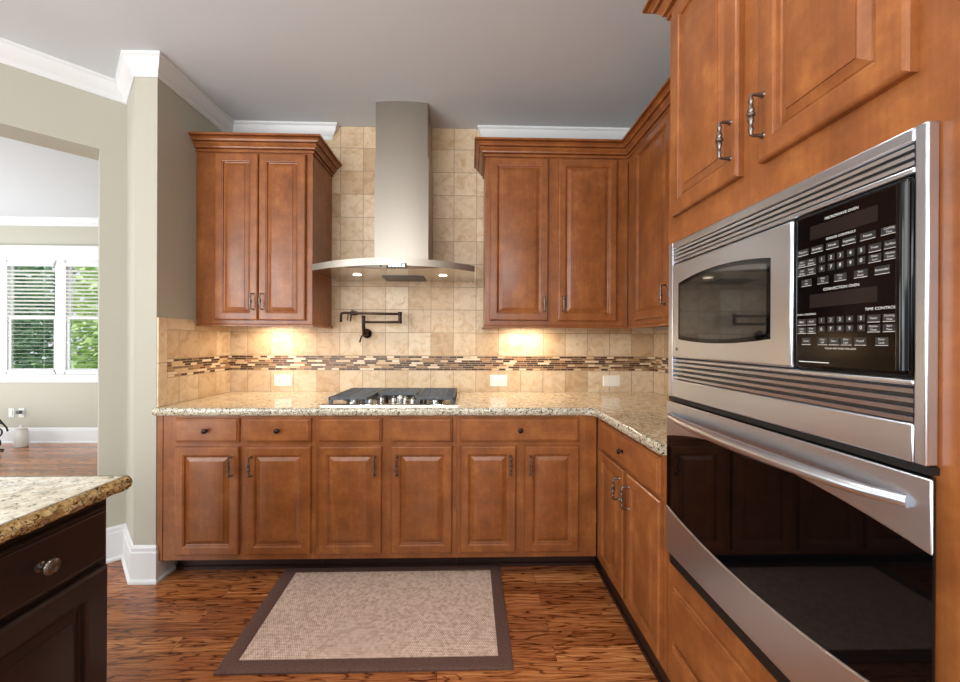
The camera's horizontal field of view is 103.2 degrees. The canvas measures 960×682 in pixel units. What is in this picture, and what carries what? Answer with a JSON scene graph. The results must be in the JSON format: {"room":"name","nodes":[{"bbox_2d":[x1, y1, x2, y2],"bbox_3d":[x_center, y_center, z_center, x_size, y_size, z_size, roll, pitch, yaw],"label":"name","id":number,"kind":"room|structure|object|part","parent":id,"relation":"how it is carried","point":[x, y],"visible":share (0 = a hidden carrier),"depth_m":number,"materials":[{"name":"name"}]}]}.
{"room":"kitchen","nodes":[
{"label":"kitchen","id":0,"kind":"room"},
{"bbox_2d":[0,225,97,427],"bbox_3d":[-5.370,-0.127,4.706,7.200,2.750,0.070,0,0,-1],"label":"wall","id":1,"kind":"structure","parent":0,"point":[46,405],"depth_m":4.67,"materials":[{"name":"beige paint"}]},
{"bbox_2d":[0,260,1,373],"bbox_3d":[-6.209,-0.295,4.680,0.700,1.400,0.059,0,0,-1],"label":"window","id":2,"kind":"structure","parent":1,"relation":"in","point":[0,260],"depth_m":4.66,"materials":[{"name":"white paint"}]},
{"bbox_2d":[8,408,14,416],"bbox_3d":[-5.736,0.878,4.657,0.070,0.113,0.012,0,0,-1],"label":"wall outlet","id":3,"kind":"object","parent":1,"relation":"attached to","point":[11,411],"visible":1,"depth_m":4.66,"materials":[{"name":"white paint"}]},
{"bbox_2d":[19,408,24,416],"bbox_3d":[-5.615,0.879,4.660,0.070,0.113,0.012,0,0,-1],"label":"wall outlet","id":4,"kind":"object","parent":1,"relation":"attached to","point":[22,409],"visible":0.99,"depth_m":4.66,"materials":[{"name":"white paint"}]},
{"bbox_2d":[1,260,59,373],"bbox_3d":[-5.509,-0.292,4.698,0.700,1.400,0.059,0,0,-1],"label":"window","id":5,"kind":"structure","parent":1,"relation":"in","point":[33,330],"depth_m":4.69,"materials":[{"name":"white paint"}]},
{"bbox_2d":[5,262,54,371],"bbox_3d":[-5.508,-0.293,4.665,0.572,1.334,0.034,0,0,-1],"label":"window blind","id":6,"kind":"object","parent":5,"relation":"attached to","point":[39,264],"visible":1,"depth_m":4.66,"materials":[{"name":"white paint"}]},
{"bbox_3d":[-5.511,0.365,4.666,0.568,0.018,0.028,0,0,-1],"label":"rail","id":7,"kind":"part","parent":6,"relation":"part of","materials":[{"name":"white paint"}]},
{"bbox_3d":[-5.509,-0.292,4.702,0.520,1.280,0.021,0,0,-1],"label":"pane","id":8,"kind":"part","parent":5,"relation":"part of","materials":[{"name":"clear glass"}]},
{"bbox_2d":[0,245,97,382],"bbox_3d":[-5.508,-0.330,4.643,2.360,1.675,0.050,0,0,-1],"label":"trim","id":9,"kind":"structure","parent":1,"relation":"attached to","point":[7,252],"depth_m":4.65,"materials":[{"name":"white paint"}]},
{"bbox_2d":[0,428,97,442],"bbox_3d":[-5.540,1.155,4.657,6.630,0.185,0.022,0,0,-1],"label":"baseboard","id":10,"kind":"structure","parent":1,"relation":"attached to","point":[36,435],"depth_m":4.67,"materials":[{"name":"white paint"}]},
{"bbox_2d":[0,216,97,226],"bbox_3d":[-5.528,-1.457,4.632,6.630,0.090,0.067,0,0,-1],"label":"trim","id":11,"kind":"structure","parent":1,"relation":"attached to","point":[4,220],"depth_m":4.63,"materials":[{"name":"white paint"}]},
{"bbox_2d":[60,260,97,373],"bbox_3d":[-4.810,-0.289,4.716,0.700,1.400,0.059,0,0,-1],"label":"window","id":12,"kind":"structure","parent":1,"relation":"in","point":[77,361],"depth_m":4.71,"materials":[{"name":"white paint"}]},
{"bbox_2d":[64,263,97,371],"bbox_3d":[-4.809,-0.290,4.682,0.572,1.334,0.034,0,0,-1],"label":"window blind","id":13,"kind":"object","parent":12,"relation":"attached to","point":[65,264],"visible":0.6,"depth_m":4.67,"materials":[{"name":"white paint"}]},
{"bbox_3d":[-4.812,0.368,4.684,0.568,0.018,0.028,0,0,-1],"label":"rail","id":14,"kind":"part","parent":13,"relation":"part of","materials":[{"name":"white paint"}]},
{"bbox_3d":[-4.810,-0.289,4.720,0.520,1.280,0.021,0,0,-1],"label":"pane","id":15,"kind":"part","parent":12,"relation":"part of","materials":[{"name":"clear glass"}]},
{"bbox_2d":[0,63,99,159],"bbox_3d":[-3.449,-0.115,0.935,0.199,2.750,3.550,0,0,44],"label":"wall","id":16,"kind":"structure","parent":0,"point":[34,109],"depth_m":2.02,"materials":[{"name":"beige paint"}]},
{"bbox_2d":[0,37,233,131],"bbox_3d":[-2.948,-1.438,0.939,0.513,0.100,4.211,0,0,44],"label":"trim","id":17,"kind":"structure","parent":16,"relation":"attached to","point":[132,64],"depth_m":2.04,"materials":[{"name":"white paint"}]},
{"bbox_2d":[98,77,224,565],"bbox_3d":[-2.005,-0.110,2.360,0.591,2.750,0.734,0,0,-1],"label":"wall","id":18,"kind":"structure","parent":0,"point":[148,155],"depth_m":2.13,"materials":[{"name":"beige paint"}]},
{"bbox_2d":[106,523,175,584],"bbox_3d":[-1.911,1.168,2.092,0.499,0.195,0.175,0,0,17],"label":"baseboard","id":19,"kind":"structure","parent":18,"relation":"attached to","point":[141,564],"depth_m":2.01,"materials":[{"name":"white paint"}]},
{"bbox_2d":[157,317,230,406],"bbox_3d":[-1.704,0.111,2.304,0.010,0.473,0.604,0,0,-1],"label":"tile backsplash","id":20,"kind":"structure","parent":18,"relation":"attached to","point":[191,365],"depth_m":2.23,"materials":[{"name":"tile"}]},
{"bbox_2d":[0,443,657,681],"bbox_3d":[-3.709,1.309,0.139,10.300,0.100,9.550,0,0,-1],"label":"floor","id":21,"kind":"structure","parent":0,"point":[565,625],"depth_m":1.71,"materials":[{"name":"brown wood"}]},
{"bbox_2d":[0,419,8,450],"bbox_3d":[-5.596,1.043,4.236,0.459,0.408,0.202,0,0,-1],"label":"iron stand","id":22,"kind":"object","parent":21,"relation":"on","point":[1,422],"visible":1,"depth_m":4.33,"materials":[{"name":"black metal"}]},
{"bbox_2d":[13,425,28,447],"bbox_3d":[-5.436,1.121,4.511,0.120,0.255,0.120,0,0,-1],"label":"glass canister","id":23,"kind":"object","parent":21,"relation":"on","point":[21,434],"visible":1,"depth_m":4.47,"materials":[{"name":"white glass"}]},
{"bbox_3d":[-5.435,1.021,4.511,0.103,0.055,0.103,0,0,-1],"label":"lid","id":24,"kind":"part","parent":23,"relation":"part of","materials":[{"name":"white plastic"}]},
{"bbox_2d":[0,499,106,681],"bbox_3d":[-1.395,0.828,0.288,1.030,0.882,1.332,0,0,-1],"label":"kitchen island","id":25,"kind":"object","parent":21,"relation":"on","point":[53,576],"visible":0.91,"depth_m":0.83,"materials":[{"name":"brown wood"}]},
{"bbox_3d":[-0.908,0.474,0.799,0.032,0.034,0.034,0,0,-1],"label":"knob","id":26,"kind":"part","parent":25,"relation":"part of","materials":[{"name":"grey metal"}]},
{"bbox_3d":[-0.941,0.780,0.300,0.018,0.782,1.332,0,0,-1],"label":"frame","id":27,"kind":"part","parent":25,"relation":"part of","materials":[{"name":"brown wood"}]},
{"bbox_3d":[-0.933,0.476,0.798,0.020,0.134,0.308,0,0,-1],"label":"drawer","id":28,"kind":"part","parent":25,"relation":"part of","materials":[{"name":"brown wood"}]},
{"bbox_3d":[-0.935,0.847,0.798,0.020,0.579,0.308,0,0,-1],"label":"door","id":29,"kind":"part","parent":25,"relation":"part of","materials":[{"name":"brown wood"}]},
{"bbox_2d":[0,475,132,544],"bbox_3d":[-1.434,0.368,0.279,1.087,0.036,1.435,0,0,-1],"label":"island countertop","id":30,"kind":"structure","parent":25,"relation":"on","point":[27,503],"depth_m":0.87,"materials":[{"name":"stone"}]},
{"bbox_2d":[157,415,322,569],"bbox_3d":[-1.295,0.830,2.287,0.826,0.876,0.657,0,0,-1],"label":"base cabinet","id":31,"kind":"object","parent":21,"relation":"on","point":[234,492],"visible":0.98,"depth_m":2.00,"materials":[{"name":"brown wood"}]},
{"bbox_3d":[-1.434,0.840,2.002,0.329,0.569,0.020,0,0,-1],"label":"door","id":32,"kind":"part","parent":31,"relation":"part of","materials":[{"name":"brown wood"}]},
{"bbox_3d":[-1.433,0.469,2.002,0.329,0.126,0.020,0,0,-1],"label":"drawer","id":33,"kind":"part","parent":31,"relation":"part of","materials":[{"name":"brown wood"}]},
{"bbox_3d":[-1.302,0.657,1.977,0.018,0.112,0.037,0,0,-1],"label":"handle","id":34,"kind":"part","parent":31,"relation":"part of","materials":[{"name":"grey metal"}]},
{"bbox_3d":[-1.200,0.657,1.979,0.018,0.112,0.037,0,0,-1],"label":"handle","id":35,"kind":"part","parent":31,"relation":"part of","materials":[{"name":"grey metal"}]},
{"bbox_3d":[-1.065,0.842,2.011,0.338,0.569,0.020,0,0,-1],"label":"door","id":36,"kind":"part","parent":31,"relation":"part of","materials":[{"name":"brown wood"}]},
{"bbox_3d":[-1.063,0.470,2.011,0.338,0.126,0.020,0,0,-1],"label":"drawer","id":37,"kind":"part","parent":31,"relation":"part of","materials":[{"name":"brown wood"}]},
{"bbox_2d":[152,392,668,454],"bbox_3d":[-0.230,0.375,1.974,2.938,0.039,1.338,0,0,-1],"label":"countertop","id":38,"kind":"structure","parent":31,"relation":"on","point":[642,416],"depth_m":2.03,"materials":[{"name":"beige stone"}]},
{"bbox_2d":[320,388,460,405],"bbox_3d":[-0.496,0.331,2.306,0.743,0.043,0.490,0,0,-1],"label":"gas cooktop","id":39,"kind":"object","parent":38,"relation":"in","point":[352,396],"visible":1,"depth_m":2.18,"materials":[{"name":"silver metal"}]},
{"bbox_3d":[-0.566,0.331,2.189,0.042,0.030,0.042,0,0,-1],"label":"knob","id":40,"kind":"part","parent":39,"relation":"part of","materials":[{"name":"silver metal"}]},
{"bbox_3d":[-0.429,0.332,2.192,0.042,0.030,0.042,0,0,-1],"label":"knob","id":41,"kind":"part","parent":39,"relation":"part of","materials":[{"name":"silver metal"}]},
{"bbox_2d":[213,566,513,675],"bbox_3d":[-0.473,1.266,1.793,1.190,0.011,0.673,0,0,-1],"label":"area rug","id":42,"kind":"object","parent":21,"relation":"on","point":[423,618],"visible":1,"depth_m":1.70,"materials":[{"name":"fabric"}]},
{"bbox_2d":[316,415,456,567],"bbox_3d":[-0.508,0.834,2.307,0.746,0.876,0.657,0,0,-1],"label":"base cabinet","id":43,"kind":"object","parent":21,"relation":"on","point":[386,484],"visible":0.98,"depth_m":2.02,"materials":[{"name":"brown wood"}]},
{"bbox_3d":[-0.689,0.844,2.021,0.330,0.569,0.020,0,0,-1],"label":"door","id":44,"kind":"part","parent":43,"relation":"part of","materials":[{"name":"brown wood"}]},
{"bbox_3d":[-0.688,0.472,2.021,0.330,0.126,0.020,0,0,-1],"label":"false drawer","id":45,"kind":"part","parent":43,"relation":"part of","materials":[{"name":"brown wood"}]},
{"bbox_3d":[-0.556,0.660,1.996,0.018,0.112,0.037,0,0,-1],"label":"handle","id":46,"kind":"part","parent":43,"relation":"part of","materials":[{"name":"grey metal"}]},
{"bbox_3d":[-0.439,0.661,1.999,0.018,0.112,0.037,0,0,-1],"label":"handle","id":47,"kind":"part","parent":43,"relation":"part of","materials":[{"name":"grey metal"}]},
{"bbox_3d":[-0.311,0.845,2.031,0.323,0.569,0.020,0,0,-1],"label":"door","id":48,"kind":"part","parent":43,"relation":"part of","materials":[{"name":"brown wood"}]},
{"bbox_3d":[-0.309,0.474,2.030,0.323,0.126,0.020,0,0,-1],"label":"false drawer","id":49,"kind":"part","parent":43,"relation":"part of","materials":[{"name":"brown wood"}]},
{"bbox_2d":[456,415,596,566],"bbox_3d":[0.267,0.837,2.327,0.803,0.876,0.657,0,0,-1],"label":"base cabinet","id":50,"kind":"object","parent":21,"relation":"on","point":[526,484],"visible":0.99,"depth_m":2.04,"materials":[{"name":"brown wood"}]},
{"bbox_3d":[0.043,0.847,2.040,0.299,0.569,0.020,0,0,-1],"label":"door","id":51,"kind":"part","parent":50,"relation":"part of","materials":[{"name":"brown wood"}]},
{"bbox_3d":[0.163,0.663,2.014,0.018,0.112,0.037,0,0,-1],"label":"handle","id":52,"kind":"part","parent":50,"relation":"part of","materials":[{"name":"grey metal"}]},
{"bbox_3d":[0.214,0.476,2.044,0.638,0.126,0.020,0,0,-1],"label":"drawer","id":53,"kind":"part","parent":50,"relation":"part of","materials":[{"name":"brown wood"}]},
{"bbox_3d":[0.270,0.664,2.017,0.018,0.112,0.037,0,0,-1],"label":"handle","id":54,"kind":"part","parent":50,"relation":"part of","materials":[{"name":"grey metal"}]},
{"bbox_3d":[0.386,0.848,2.049,0.291,0.569,0.020,0,0,-1],"label":"door","id":55,"kind":"part","parent":50,"relation":"part of","materials":[{"name":"brown wood"}]},
{"bbox_2d":[594,418,669,681],"bbox_3d":[0.914,0.840,1.752,0.656,0.876,0.833,0,0,-1],"label":"base cabinet","id":56,"kind":"object","parent":21,"relation":"on","point":[632,553],"visible":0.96,"depth_m":1.55,"materials":[{"name":"brown wood"}]},
{"bbox_3d":[0.631,0.853,1.831,0.020,0.563,0.307,0,0,-1],"label":"door","id":57,"kind":"part","parent":56,"relation":"part of","materials":[{"name":"brown wood"}]},
{"bbox_3d":[0.606,0.665,1.709,0.037,0.108,0.018,0,0,-1],"label":"handle","id":58,"kind":"part","parent":56,"relation":"part of","materials":[{"name":"grey metal"}]},
{"bbox_3d":[0.609,0.665,1.610,0.037,0.108,0.018,0,0,-1],"label":"handle","id":59,"kind":"part","parent":56,"relation":"part of","materials":[{"name":"grey metal"}]},
{"bbox_3d":[0.637,0.484,1.668,0.020,0.138,0.619,0,0,-1],"label":"drawer","id":60,"kind":"part","parent":56,"relation":"part of","materials":[{"name":"brown wood"}]},
{"bbox_3d":[0.640,0.853,1.496,0.020,0.563,0.287,0,0,-1],"label":"door","id":61,"kind":"part","parent":56,"relation":"part of","materials":[{"name":"brown wood"}]},
{"bbox_2d":[642,0,959,681],"bbox_3d":[0.937,0.036,0.934,0.676,2.485,0.934,0,0,-1],"label":"tall cabinet","id":62,"kind":"object","parent":21,"relation":"on","point":[767,97],"visible":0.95,"depth_m":0.78,"materials":[{"name":"brown wood"}]},
{"bbox_3d":[0.776,-1.164,0.928,0.343,0.085,0.934,0,0,-1],"label":"crown","id":63,"kind":"part","parent":62,"relation":"part of","materials":[{"name":"brown wood"}]},
{"bbox_3d":[0.653,1.082,0.925,0.020,0.136,0.690,0,0,-1],"label":"drawer","id":64,"kind":"part","parent":62,"relation":"part of","materials":[{"name":"brown wood"}]},
{"bbox_3d":[0.656,-0.765,1.125,0.020,0.695,0.322,0,0,-1],"label":"door","id":65,"kind":"part","parent":62,"relation":"part of","materials":[{"name":"brown wood"}]},
{"bbox_3d":[0.654,0.907,0.925,0.020,0.175,0.690,0,0,-1],"label":"drawer","id":66,"kind":"part","parent":62,"relation":"part of","materials":[{"name":"brown wood"}]},
{"bbox_3d":[0.630,-0.520,0.987,0.037,0.109,0.018,0,0,-1],"label":"handle","id":67,"kind":"part","parent":62,"relation":"part of","materials":[{"name":"grey metal"}]},
{"bbox_3d":[0.633,-0.520,0.876,0.037,0.109,0.018,0,0,-1],"label":"handle","id":68,"kind":"part","parent":62,"relation":"part of","materials":[{"name":"grey metal"}]},
{"bbox_2d":[666,120,939,681],"bbox_3d":[0.887,0.211,0.926,0.618,1.071,0.745,0,0,-1],"label":"wall oven","id":69,"kind":"object","parent":62,"relation":"in","point":[802,417],"visible":1,"depth_m":0.73,"materials":[{"name":"grey metal"}]},
{"bbox_3d":[0.653,-0.098,1.028,0.020,0.307,0.471,0,0,-1],"label":"microwave door","id":70,"kind":"part","parent":69,"relation":"part of","materials":[{"name":"silver metal"}]},
{"bbox_3d":[0.658,-0.070,0.926,0.019,0.511,0.733,0,0,-1],"label":"trim frame","id":71,"kind":"part","parent":69,"relation":"part of","materials":[{"name":"silver metal"}]},
{"bbox_3d":[0.662,-0.099,0.683,0.019,0.309,0.210,0,0,-1],"label":"control panel","id":72,"kind":"part","parent":69,"relation":"part of","materials":[{"name":"black plastic"}]},
{"bbox_3d":[0.666,-0.764,0.742,0.020,0.695,0.308,0,0,-1],"label":"door","id":73,"kind":"part","parent":62,"relation":"part of","materials":[{"name":"brown wood"}]},
{"bbox_3d":[0.684,-0.747,0.776,0.018,0.630,0.416,0,0,-1],"label":"frame","id":74,"kind":"part","parent":62,"relation":"part of","materials":[{"name":"brown wood"}]},
{"bbox_2d":[0,0,670,217],"bbox_3d":[-3.696,-1.541,0.136,10.300,0.100,9.550,0,0,-1],"label":"ceiling","id":75,"kind":"structure","parent":0,"point":[562,63],"depth_m":1.97,"materials":[{"name":"white paint"}]},
{"bbox_2d":[596,159,628,521],"bbox_3d":[-0.183,-0.102,2.713,3.070,2.750,0.120,0,0,-1],"label":"wall","id":76,"kind":"structure","parent":0,"point":[628,159],"depth_m":2.68,"materials":[{"name":"beige paint"}]},
{"bbox_2d":[188,132,341,327],"bbox_3d":[-1.327,-0.653,2.420,0.759,1.129,0.390,0,0,-1],"label":"upper cabinet","id":77,"kind":"object","parent":76,"relation":"attached to","point":[264,200],"visible":1,"depth_m":2.28,"materials":[{"name":"brown wood"}]},
{"bbox_3d":[-1.458,-0.624,2.280,0.254,0.997,0.020,0,0,-1],"label":"door","id":78,"kind":"part","parent":77,"relation":"part of","materials":[{"name":"brown wood"}]},
{"bbox_3d":[-1.356,-0.236,2.255,0.018,0.107,0.037,0,0,-1],"label":"handle","id":79,"kind":"part","parent":77,"relation":"part of","materials":[{"name":"grey metal"}]},
{"bbox_3d":[-1.358,-0.618,2.302,0.690,1.028,0.018,0,0,-1],"label":"frame","id":80,"kind":"part","parent":77,"relation":"part of","materials":[{"name":"brown wood"}]},
{"bbox_3d":[-1.302,-0.236,2.256,0.018,0.107,0.037,0,0,-1],"label":"handle","id":81,"kind":"part","parent":77,"relation":"part of","materials":[{"name":"grey metal"}]},
{"bbox_3d":[-1.359,-0.096,2.448,0.700,0.016,0.330,0,0,-1],"label":"light rail","id":82,"kind":"part","parent":77,"relation":"part of","materials":[{"name":"brown wood"}]},
{"bbox_3d":[-1.324,-1.175,2.419,0.758,0.085,0.389,0,0,-1],"label":"crown","id":83,"kind":"part","parent":77,"relation":"part of","materials":[{"name":"brown wood"}]},
{"bbox_3d":[-1.187,-0.623,2.287,0.276,0.997,0.020,0,0,-1],"label":"door","id":84,"kind":"part","parent":77,"relation":"part of","materials":[{"name":"brown wood"}]},
{"bbox_2d":[233,120,338,139],"bbox_3d":[-1.339,-1.432,2.597,0.740,0.100,0.060,0,0,-1],"label":"trim","id":85,"kind":"structure","parent":76,"relation":"attached to","point":[327,130],"depth_m":2.58,"materials":[{"name":"white paint"}]},
{"bbox_2d":[312,101,474,282],"bbox_3d":[-0.505,-0.941,2.369,0.946,1.073,0.532,0,0,-1],"label":"range hood","id":86,"kind":"object","parent":76,"relation":"attached to","point":[403,249],"visible":1,"depth_m":2.34,"materials":[{"name":"silver metal"}]},
{"bbox_2d":[230,126,654,391],"bbox_3d":[-0.240,-0.561,2.647,2.948,1.830,0.009,0,0,-1],"label":"tile backsplash","id":87,"kind":"structure","parent":76,"relation":"attached to","point":[440,341],"depth_m":2.64,"materials":[{"name":"tile"}]},
{"bbox_2d":[274,375,291,385],"bbox_3d":[-1.351,0.270,2.611,0.120,0.078,0.008,0,0,-1],"label":"wall outlet","id":88,"kind":"object","parent":87,"relation":"attached to","point":[279,380],"visible":1,"depth_m":2.61,"materials":[{"name":"white plastic"}]},
{"bbox_2d":[277,378,288,382],"bbox_3d":[-1.351,0.270,2.608,0.076,0.032,0.002,0,0,-1],"label":"receptacle","id":89,"kind":"object","parent":88,"relation":"attached to","point":[279,380],"depth_m":2.61,"materials":[{"name":"white plastic"}]},
{"bbox_2d":[339,310,401,342],"bbox_3d":[-0.724,-0.097,2.563,0.407,0.215,0.136,0,0,-1],"label":"pot filler faucet","id":90,"kind":"object","parent":87,"relation":"attached to","point":[366,333],"visible":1,"depth_m":2.54,"materials":[{"name":"brown metal"}]},
{"bbox_3d":[-0.719,-0.183,2.526,0.358,0.028,0.029,0,0,-4],"label":"arm","id":91,"kind":"part","parent":90,"relation":"part of","materials":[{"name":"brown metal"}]},
{"bbox_3d":[-0.662,-0.127,2.549,0.238,0.016,0.016,0,0,2],"label":"arm","id":92,"kind":"part","parent":90,"relation":"part of","materials":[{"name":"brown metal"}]},
{"bbox_2d":[490,375,506,385],"bbox_3d":[0.131,0.276,2.649,0.120,0.078,0.009,0,0,-1],"label":"wall outlet","id":93,"kind":"object","parent":87,"relation":"attached to","point":[495,380],"visible":1,"depth_m":2.65,"materials":[{"name":"white plastic"}]},
{"bbox_2d":[603,375,619,385],"bbox_3d":[0.922,0.280,2.669,0.120,0.078,0.009,0,0,-1],"label":"wall outlet","id":94,"kind":"object","parent":87,"relation":"attached to","point":[608,380],"visible":1,"depth_m":2.67,"materials":[{"name":"white plastic"}]},
{"bbox_2d":[477,125,629,138],"bbox_3d":[0.627,-1.423,2.025,1.257,0.100,1.304,0,0,-1],"label":"trim","id":95,"kind":"structure","parent":76,"relation":"attached to","point":[484,130],"depth_m":2.63,"materials":[{"name":"white paint"}]},
{"bbox_2d":[474,137,668,328],"bbox_3d":[0.599,-0.644,2.469,1.278,1.129,0.390,0,0,-1],"label":"upper cabinet","id":96,"kind":"object","parent":76,"relation":"attached to","point":[555,255],"visible":0.98,"depth_m":2.32,"materials":[{"name":"brown wood"}]},
{"bbox_3d":[0.239,-0.620,2.324,0.356,0.990,0.020,0,0,-1],"label":"door","id":97,"kind":"part","parent":96,"relation":"part of","materials":[{"name":"brown wood"}]},
{"bbox_3d":[0.389,-0.228,2.299,0.018,0.107,0.037,0,0,-1],"label":"handle","id":98,"kind":"part","parent":96,"relation":"part of","materials":[{"name":"grey metal"}]},
{"bbox_3d":[0.403,-1.167,2.463,0.881,0.085,0.389,0,0,-1],"label":"crown","id":99,"kind":"part","parent":96,"relation":"part of","materials":[{"name":"brown wood"}]},
{"bbox_3d":[0.457,-0.088,2.495,0.881,0.016,0.330,0,0,-1],"label":"light rail","id":100,"kind":"part","parent":96,"relation":"part of","materials":[{"name":"brown wood"}]},
{"bbox_3d":[0.472,-0.610,2.349,0.880,1.028,0.018,0,0,-1],"label":"frame","id":101,"kind":"part","parent":96,"relation":"part of","materials":[{"name":"brown wood"}]},
{"bbox_3d":[0.506,-0.228,2.302,0.018,0.107,0.037,0,0,-1],"label":"handle","id":102,"kind":"part","parent":96,"relation":"part of","materials":[{"name":"grey metal"}]},
{"bbox_3d":[0.659,-0.618,2.334,0.361,0.990,0.020,0,0,-1],"label":"door","id":103,"kind":"part","parent":96,"relation":"part of","materials":[{"name":"brown wood"}]},
{"bbox_2d":[654,327,668,396],"bbox_3d":[1.385,-0.092,-0.908,0.120,2.750,7.200,0,0,-1],"label":"wall","id":104,"kind":"structure","parent":0,"point":[659,328],"depth_m":2.58,"materials":[{"name":"beige paint"}]},
{"bbox_2d":[618,76,669,327],"bbox_3d":[1.056,-0.642,1.846,0.396,1.129,1.016,0,0,-1],"label":"upper cabinet","id":105,"kind":"object","parent":104,"relation":"attached to","point":[646,145],"visible":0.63,"depth_m":2.02,"materials":[{"name":"brown wood"}]},
{"bbox_3d":[0.895,-1.164,1.842,0.070,0.085,1.016,0,0,-1],"label":"crown","id":106,"kind":"part","parent":105,"relation":"part of","materials":[{"name":"brown wood"}]},
{"bbox_3d":[0.920,-0.086,1.843,0.010,0.016,1.015,0,0,-1],"label":"light rail","id":107,"kind":"part","parent":105,"relation":"part of","materials":[{"name":"brown wood"}]},
{"bbox_3d":[0.936,-0.608,1.841,0.018,1.028,1.012,0,0,-1],"label":"frame","id":108,"kind":"part","parent":105,"relation":"part of","materials":[{"name":"brown wood"}]},
{"bbox_3d":[0.913,-0.617,2.025,0.020,0.990,0.413,0,0,-1],"label":"door","id":109,"kind":"part","parent":105,"relation":"part of","materials":[{"name":"brown wood"}]},
{"bbox_3d":[0.887,-0.226,1.848,0.037,0.107,0.018,0,0,-1],"label":"handle","id":110,"kind":"part","parent":105,"relation":"part of","materials":[{"name":"grey metal"}]},
{"bbox_2d":[654,330,668,395],"bbox_3d":[1.244,0.143,2.011,0.008,0.435,1.339,0,0,-1],"label":"tile backsplash","id":111,"kind":"structure","parent":104,"relation":"attached to","point":[661,337],"depth_m":2.57,"materials":[{"name":"tile"}]}
]}

